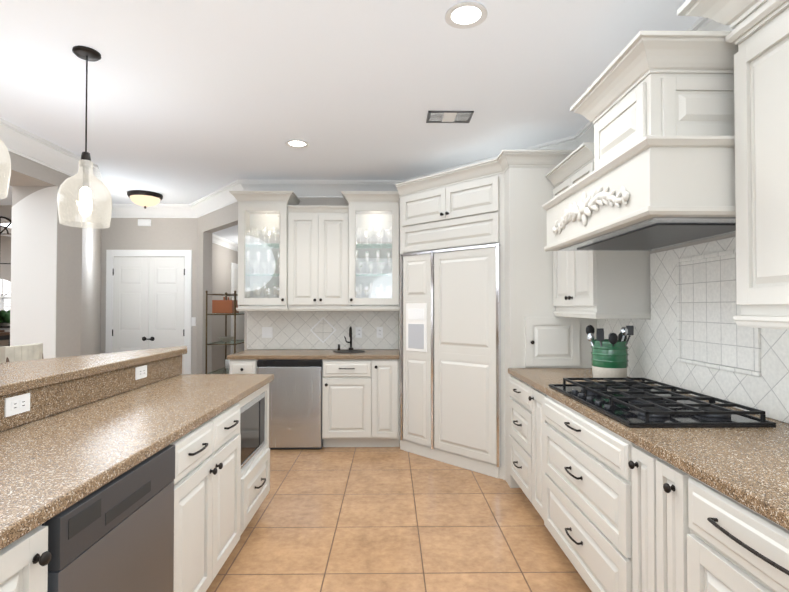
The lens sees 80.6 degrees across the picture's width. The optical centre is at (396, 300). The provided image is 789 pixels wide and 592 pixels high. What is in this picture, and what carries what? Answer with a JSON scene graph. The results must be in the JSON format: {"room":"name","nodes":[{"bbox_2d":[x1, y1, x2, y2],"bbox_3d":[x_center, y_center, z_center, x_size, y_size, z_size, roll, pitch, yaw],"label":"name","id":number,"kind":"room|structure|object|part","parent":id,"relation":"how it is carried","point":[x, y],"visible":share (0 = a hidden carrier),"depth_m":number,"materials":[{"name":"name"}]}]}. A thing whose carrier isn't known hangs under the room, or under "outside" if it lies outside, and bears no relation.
{"room":"kitchen","nodes":[
{"label":"kitchen","id":0,"kind":"room"},
{"bbox_2d":[0,0,699,243],"bbox_3d":[-2.942,-1.224,2.959,9.500,0.410,13.100,0,-1,-1],"label":"ceiling","id":1,"kind":"structure","parent":0,"point":[189,101],"depth_m":2.83,"materials":[{"name":"paint"}]},
{"bbox_2d":[0,139,10,198],"bbox_3d":[-1.637,-0.879,1.790,0.246,0.934,0.246,0,-1,-1],"label":"pendant light","id":2,"kind":"object","parent":1,"relation":"hanging from","point":[5,167],"visible":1,"depth_m":1.81,"materials":[{"name":"clear glass"}]},
{"bbox_2d":[57,46,111,228],"bbox_3d":[-1.666,-0.868,2.500,0.246,0.934,0.246,0,-1,-1],"label":"pendant light","id":3,"kind":"object","parent":1,"relation":"hanging from","point":[86,183],"visible":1,"depth_m":2.45,"materials":[{"name":"glass"}]},
{"bbox_2d":[127,190,162,208],"bbox_3d":[-3.046,-1.198,5.648,0.390,0.179,0.390,0,-1,-1],"label":"flush ceiling light","id":4,"kind":"object","parent":1,"relation":"attached to","point":[145,199],"visible":1,"depth_m":5.53,"materials":[{"name":"beige glass"}]},
{"bbox_2d":[285,139,308,147],"bbox_3d":[-0.829,-1.308,3.897,0.200,0.009,0.200,0,-1,-1],"label":"recessed light","id":5,"kind":"object","parent":1,"relation":"in","point":[294,143],"visible":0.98,"depth_m":3.90,"materials":[{"name":"white"}]},
{"bbox_2d":[0,17,733,251],"bbox_3d":[-1.192,-1.124,2.980,5.500,0.410,12.700,0,-1,-1],"label":"crown molding","id":6,"kind":"structure","parent":1,"relation":"attached to","point":[15,139],"depth_m":5.02,"materials":[{"name":"white wood"}]},
{"bbox_2d":[426,111,473,122],"bbox_3d":[0.383,-1.319,3.353,0.320,0.007,0.200,0,-1,-1],"label":"ceiling vent","id":7,"kind":"object","parent":1,"relation":"in","point":[449,116],"visible":0.98,"depth_m":3.35,"materials":[{"name":"grey metal"}]},
{"bbox_2d":[445,1,487,28],"bbox_3d":[0.328,-1.334,2.182,0.200,0.009,0.200,0,-1,-1],"label":"recessed light","id":8,"kind":"object","parent":1,"relation":"in","point":[466,15],"visible":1,"depth_m":2.18,"materials":[{"name":"white"}]},
{"bbox_2d":[0,151,788,423],"bbox_3d":[-2.952,0.045,2.940,9.320,2.750,12.940,0,-1,-1],"label":"wall","id":9,"kind":"structure","parent":0,"point":[81,297],"depth_m":6.00,"materials":[{"name":"paint"}]},
{"bbox_2d":[0,216,10,327],"bbox_3d":[-5.334,-0.379,6.248,0.484,1.503,0.028,0,-1,-1],"label":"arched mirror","id":10,"kind":"object","parent":9,"relation":"attached to","point":[5,259],"visible":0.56,"depth_m":6.25,"materials":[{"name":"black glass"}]},
{"bbox_2d":[10,186,57,358],"bbox_3d":[-3.207,0.213,4.110,0.396,2.450,0.007,0,-1,-1],"label":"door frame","id":11,"kind":"structure","parent":9,"relation":"attached to","point":[33,267],"depth_m":4.11,"materials":[{"name":"white paint"}]},
{"bbox_2d":[138,219,150,225],"bbox_3d":[-3.400,-1.044,6.284,0.170,0.090,0.030,0,-1,-1],"label":"box","id":12,"kind":"object","parent":9,"relation":"attached to","point":[144,222],"visible":0.96,"depth_m":6.27,"materials":[{"name":"white plastic"}]},
{"bbox_2d":[105,250,191,373],"bbox_3d":[-3.334,0.395,6.247,1.140,2.150,0.063,0,-1,-1],"label":"double door","id":13,"kind":"structure","parent":9,"relation":"in","point":[148,299],"depth_m":6.27,"materials":[{"name":"white wood"}]},
{"bbox_2d":[191,317,195,325],"bbox_3d":[-2.740,0.291,6.283,0.060,0.120,0.009,0,-1,-1],"label":"light switch","id":14,"kind":"object","parent":9,"relation":"attached to","point":[193,321],"visible":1,"depth_m":6.28,"materials":[{"name":"white plastic"}]},
{"bbox_2d":[231,262,243,353],"bbox_3d":[-2.748,0.440,8.238,0.020,2.120,1.000,0,-1,-1],"label":"hall door","id":15,"kind":"structure","parent":9,"relation":"in","point":[239,318],"depth_m":7.99,"materials":[{"name":"white"}]},
{"bbox_2d":[229,191,300,310],"bbox_3d":[-1.368,-0.493,4.902,0.638,1.215,0.428,0,-1,-1],"label":"bar cabinet","id":16,"kind":"object","parent":9,"relation":"attached to","point":[262,250],"visible":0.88,"depth_m":4.75,"materials":[{"name":"grey paint"}]},
{"bbox_3d":[-1.368,-0.430,4.921,0.460,0.983,0.350,0,-1,-1],"label":"glass","id":17,"kind":"part","parent":16,"relation":"part of","materials":[{"name":"clear glass"}]},
{"bbox_2d":[288,205,348,310],"bbox_3d":[-0.805,-0.427,4.940,0.625,1.085,0.366,0,-1,-1],"label":"bar cabinet","id":18,"kind":"object","parent":9,"relation":"attached to","point":[318,257],"visible":0.94,"depth_m":4.79,"materials":[{"name":"grey paint"}]},
{"bbox_2d":[247,311,398,348],"bbox_3d":[-0.804,0.331,5.102,1.661,0.416,0.020,0,-1,-1],"label":"backsplash","id":19,"kind":"structure","parent":9,"relation":"attached to","point":[309,329],"depth_m":5.10,"materials":[{"name":"white tile"}]},
{"bbox_2d":[341,191,398,310],"bbox_3d":[-0.266,-0.492,4.917,0.589,1.215,0.428,0,-1,-1],"label":"bar cabinet","id":20,"kind":"object","parent":9,"relation":"attached to","point":[373,283],"visible":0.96,"depth_m":4.77,"materials":[{"name":"grey paint"}]},
{"bbox_3d":[-0.231,-0.430,4.935,0.481,0.983,0.350,0,-1,-1],"label":"glass","id":21,"kind":"part","parent":20,"relation":"part of","materials":[{"name":"clear glass"}]},
{"bbox_2d":[545,142,650,318],"bbox_3d":[1.351,-0.423,3.202,0.403,1.085,0.727,0,-1,-1],"label":"upper cabinet","id":22,"kind":"object","parent":9,"relation":"attached to","point":[602,284],"visible":0.6,"depth_m":2.86,"materials":[{"name":"grey paint"}]},
{"bbox_2d":[542,31,737,251],"bbox_3d":[1.226,-0.638,2.272,0.678,0.684,1.158,0,-1,-1],"label":"range hood","id":23,"kind":"object","parent":9,"relation":"attached to","point":[653,189],"depth_m":1.78,"materials":[{"name":"grey paint"}]},
{"bbox_3d":[0.965,-0.733,2.034,0.019,0.230,0.435,0,-1,-1],"label":"front panel of the range hood","id":24,"kind":"part","parent":23,"relation":"part of","materials":[{"name":"white wood"}]},
{"bbox_3d":[1.280,-0.737,1.781,0.523,0.230,0.019,0,-1,-1],"label":"range hood side panel","id":25,"kind":"part","parent":23,"relation":"part of","materials":[{"name":"white wood"}]},
{"bbox_2d":[597,237,788,422],"bbox_3d":[1.563,0.091,1.454,0.024,0.786,4.216,0,-1,-1],"label":"backsplash","id":26,"kind":"structure","parent":9,"relation":"attached to","point":[690,335],"depth_m":2.33,"materials":[{"name":"white tile"}]},
{"bbox_2d":[725,0,788,319],"bbox_3d":[1.403,-0.548,1.278,0.349,1.195,0.821,0,-1,-1],"label":"upper cabinet","id":27,"kind":"object","parent":9,"relation":"attached to","point":[758,35],"depth_m":1.56,"materials":[{"name":"grey paint"}]},
{"bbox_2d":[206,441,591,591],"bbox_3d":[-2.942,1.450,2.919,9.500,0.060,13.100,0,-1,-1],"label":"floor","id":28,"kind":"structure","parent":0,"point":[360,519],"depth_m":2.83,"materials":[{"name":"tile"}]},
{"bbox_2d":[0,332,9,345],"bbox_3d":[-5.617,0.942,6.013,1.130,1.050,0.380,0,-1,-1],"label":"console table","id":29,"kind":"object","parent":28,"relation":"on","point":[4,335],"visible":0.19,"depth_m":6.04,"materials":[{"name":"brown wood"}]},
{"bbox_2d":[0,343,43,362],"bbox_3d":[-2.172,0.851,2.918,0.406,1.141,0.345,0,-1,-1],"label":"bar stool","id":30,"kind":"object","parent":28,"relation":"on","point":[21,353],"visible":0.21,"depth_m":2.85,"materials":[{"name":"beige wood"}]},
{"bbox_2d":[0,524,51,591],"bbox_3d":[-1.134,0.953,0.777,0.621,0.870,0.656,0,-1,-1],"label":"base cabinet","id":31,"kind":"object","parent":28,"relation":"on","point":[24,562],"depth_m":1.05,"materials":[{"name":"white paint"}]},
{"bbox_2d":[0,374,273,549],"bbox_3d":[-1.146,0.503,1.266,0.650,0.040,3.920,0,-1,-1],"label":"countertop","id":32,"kind":"structure","parent":31,"relation":"on","point":[52,466],"depth_m":1.63,"materials":[{"name":"stone"}]},
{"bbox_2d":[170,396,247,591],"bbox_3d":[-1.149,0.974,2.153,0.626,0.870,0.861,0,-1,-1],"label":"base cabinet","id":33,"kind":"object","parent":28,"relation":"on","point":[220,494],"depth_m":2.08,"materials":[{"name":"white paint"}]},
{"bbox_2d":[42,445,174,591],"bbox_3d":[-1.115,0.962,1.414,0.604,0.861,0.606,0,-1,-1],"label":"dishwasher","id":34,"kind":"object","parent":33,"relation":"in","point":[116,534],"visible":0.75,"depth_m":1.38,"materials":[{"name":"grey metal"}]},
{"bbox_2d":[240,392,264,468],"bbox_3d":[-1.160,0.789,2.869,0.553,0.360,0.555,0,-1,-1],"label":"microwave","id":35,"kind":"object","parent":33,"relation":"in","point":[252,422],"visible":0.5,"depth_m":2.88,"materials":[{"name":"grey glass"}]},
{"bbox_2d":[205,291,243,373],"bbox_3d":[-2.235,0.676,6.260,0.390,1.588,0.730,0,-1,-1],"label":"rack","id":36,"kind":"object","parent":28,"relation":"on","point":[226,306],"visible":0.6,"depth_m":5.97,"materials":[{"name":"black metal"}]},
{"bbox_2d":[229,360,256,373],"bbox_3d":[-1.482,1.013,4.780,0.267,0.870,0.624,0,-1,-1],"label":"base cabinet","id":37,"kind":"object","parent":28,"relation":"on","point":[235,366],"depth_m":4.48,"materials":[{"name":"white paint"}]},
{"bbox_2d":[227,349,399,359],"bbox_3d":[-0.800,0.556,4.793,1.661,0.040,0.630,0,-1,-1],"label":"countertop","id":38,"kind":"structure","parent":37,"relation":"on","point":[310,354],"depth_m":4.56,"materials":[{"name":"stone"}]},
{"bbox_2d":[338,326,352,349],"bbox_3d":[-0.546,0.410,4.983,0.167,0.257,0.157,0,-1,-1],"label":"bar faucet","id":39,"kind":"object","parent":38,"relation":"on","point":[350,335],"visible":0.94,"depth_m":5.02,"materials":[{"name":"brown metal"}]},
{"bbox_2d":[333,350,364,352],"bbox_3d":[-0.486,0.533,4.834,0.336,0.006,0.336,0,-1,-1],"label":"bar sink","id":40,"kind":"object","parent":38,"relation":"in","point":[349,351],"visible":1,"depth_m":4.86,"materials":[{"name":"brown metal"}]},
{"bbox_2d":[248,443,269,523],"bbox_3d":[-1.161,1.197,2.863,0.621,0.445,0.565,0,-1,-1],"label":"base cabinet","id":41,"kind":"object","parent":28,"relation":"on","point":[259,464],"depth_m":2.89,"materials":[{"name":"white paint"}]},
{"bbox_2d":[322,359,376,446],"bbox_3d":[-0.456,1.013,4.793,0.526,0.870,0.624,0,-1,-1],"label":"base cabinet","id":42,"kind":"object","parent":28,"relation":"on","point":[360,402],"depth_m":4.49,"materials":[{"name":"grey paint"}]},
{"bbox_2d":[257,359,322,448],"bbox_3d":[-1.033,1.012,4.760,0.622,0.861,0.597,0,-1,-1],"label":"dishwasher","id":43,"kind":"object","parent":42,"relation":"in","point":[295,403],"visible":0.83,"depth_m":4.47,"materials":[{"name":"grey metal"}]},
{"bbox_2d":[377,359,399,446],"bbox_3d":[-0.136,1.013,4.798,0.332,0.870,0.624,0,-1,-1],"label":"base cabinet","id":44,"kind":"object","parent":28,"relation":"on","point":[388,370],"depth_m":4.50,"materials":[{"name":"grey paint"}]},
{"bbox_2d":[395,150,596,487],"bbox_3d":[0.764,0.159,4.308,1.545,2.565,1.640,0,-1,-1],"label":"enclosure","id":45,"kind":"object","parent":28,"relation":"on","point":[526,187],"visible":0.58,"depth_m":3.57,"materials":[{"name":"grey paint"}]},
{"bbox_2d":[400,176,500,477],"bbox_3d":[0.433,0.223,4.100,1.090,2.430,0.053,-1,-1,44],"label":"fridge","id":46,"kind":"object","parent":45,"relation":"attached to","point":[450,350],"visible":1,"depth_m":4.04,"materials":[{"name":"grey paint"}]},
{"bbox_2d":[525,317,579,366],"bbox_3d":[1.193,0.317,3.532,0.415,0.375,0.053,0,-1,-1],"label":"door","id":47,"kind":"structure","parent":45,"relation":"attached to","point":[552,341],"depth_m":3.54,"materials":[{"name":"grey paint"}]},
{"bbox_2d":[509,376,528,498],"bbox_3d":[1.200,0.990,3.231,0.704,0.870,0.628,0,-1,-1],"label":"base cabinet","id":48,"kind":"object","parent":28,"relation":"on","point":[519,390],"depth_m":3.25,"materials":[{"name":"grey paint"}]},
{"bbox_2d":[529,385,540,515],"bbox_3d":[1.205,0.984,2.847,0.704,0.870,0.273,0,-1,-1],"label":"base cabinet","id":49,"kind":"object","parent":28,"relation":"on","point":[534,394],"depth_m":2.92,"materials":[{"name":"grey paint"}]},
{"bbox_2d":[541,392,633,591],"bbox_3d":[1.212,0.975,2.238,0.704,0.870,1.075,0,-1,-1],"label":"base cabinet","id":50,"kind":"object","parent":28,"relation":"on","point":[617,512],"depth_m":2.09,"materials":[{"name":"grey paint"}]},
{"bbox_2d":[633,444,656,591],"bbox_3d":[1.220,0.966,1.645,0.704,0.870,0.203,0,-1,-1],"label":"base cabinet","id":51,"kind":"object","parent":28,"relation":"on","point":[644,462],"depth_m":1.66,"materials":[{"name":"grey paint"}]},
{"bbox_2d":[657,457,676,591],"bbox_3d":[1.221,0.964,1.532,0.704,0.870,0.209,0,-1,-1],"label":"base cabinet","id":52,"kind":"object","parent":28,"relation":"on","point":[666,472],"depth_m":1.53,"materials":[{"name":"grey paint"}]},
{"bbox_2d":[677,468,788,591],"bbox_3d":[1.227,0.958,1.117,0.704,0.870,0.720,0,-1,-1],"label":"base cabinet","id":53,"kind":"object","parent":28,"relation":"on","point":[724,545],"depth_m":1.26,"materials":[{"name":"grey paint"}]},
{"bbox_2d":[508,368,788,529],"bbox_3d":[1.226,0.506,1.444,0.698,0.040,4.216,0,-1,-1],"label":"countertop","id":54,"kind":"structure","parent":53,"relation":"on","point":[748,467],"depth_m":1.52,"materials":[{"name":"stone"}]},
{"bbox_2d":[586,325,633,381],"bbox_3d":[1.344,0.333,2.939,0.267,0.349,0.228,0,-1,-1],"label":"utensil crock","id":55,"kind":"object","parent":54,"relation":"on","point":[609,358],"visible":0.92,"depth_m":2.86,"materials":[{"name":"green ceramic"}]},
{"bbox_2d":[549,378,775,427],"bbox_3d":[1.173,0.468,2.241,0.568,0.058,0.910,0,-1,-1],"label":"cooktop","id":56,"kind":"object","parent":54,"relation":"in","point":[630,403],"visible":1,"depth_m":2.01,"materials":[{"name":"black metal"}]},
{"bbox_3d":[-1.532,0.871,1.255,0.118,1.048,3.920,0,-1,-1],"label":"bar","id":57,"kind":"object","parent":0,"visible":0},
{"bbox_2d":[0,346,186,431],"bbox_3d":[-1.755,0.395,1.378,0.635,0.176,4.157,0,-1,-1],"label":"bar","id":58,"kind":"object","parent":57,"relation":"on","point":[33,390],"visible":1,"depth_m":2.21,"materials":[{"name":"brown stone"}]}
]}

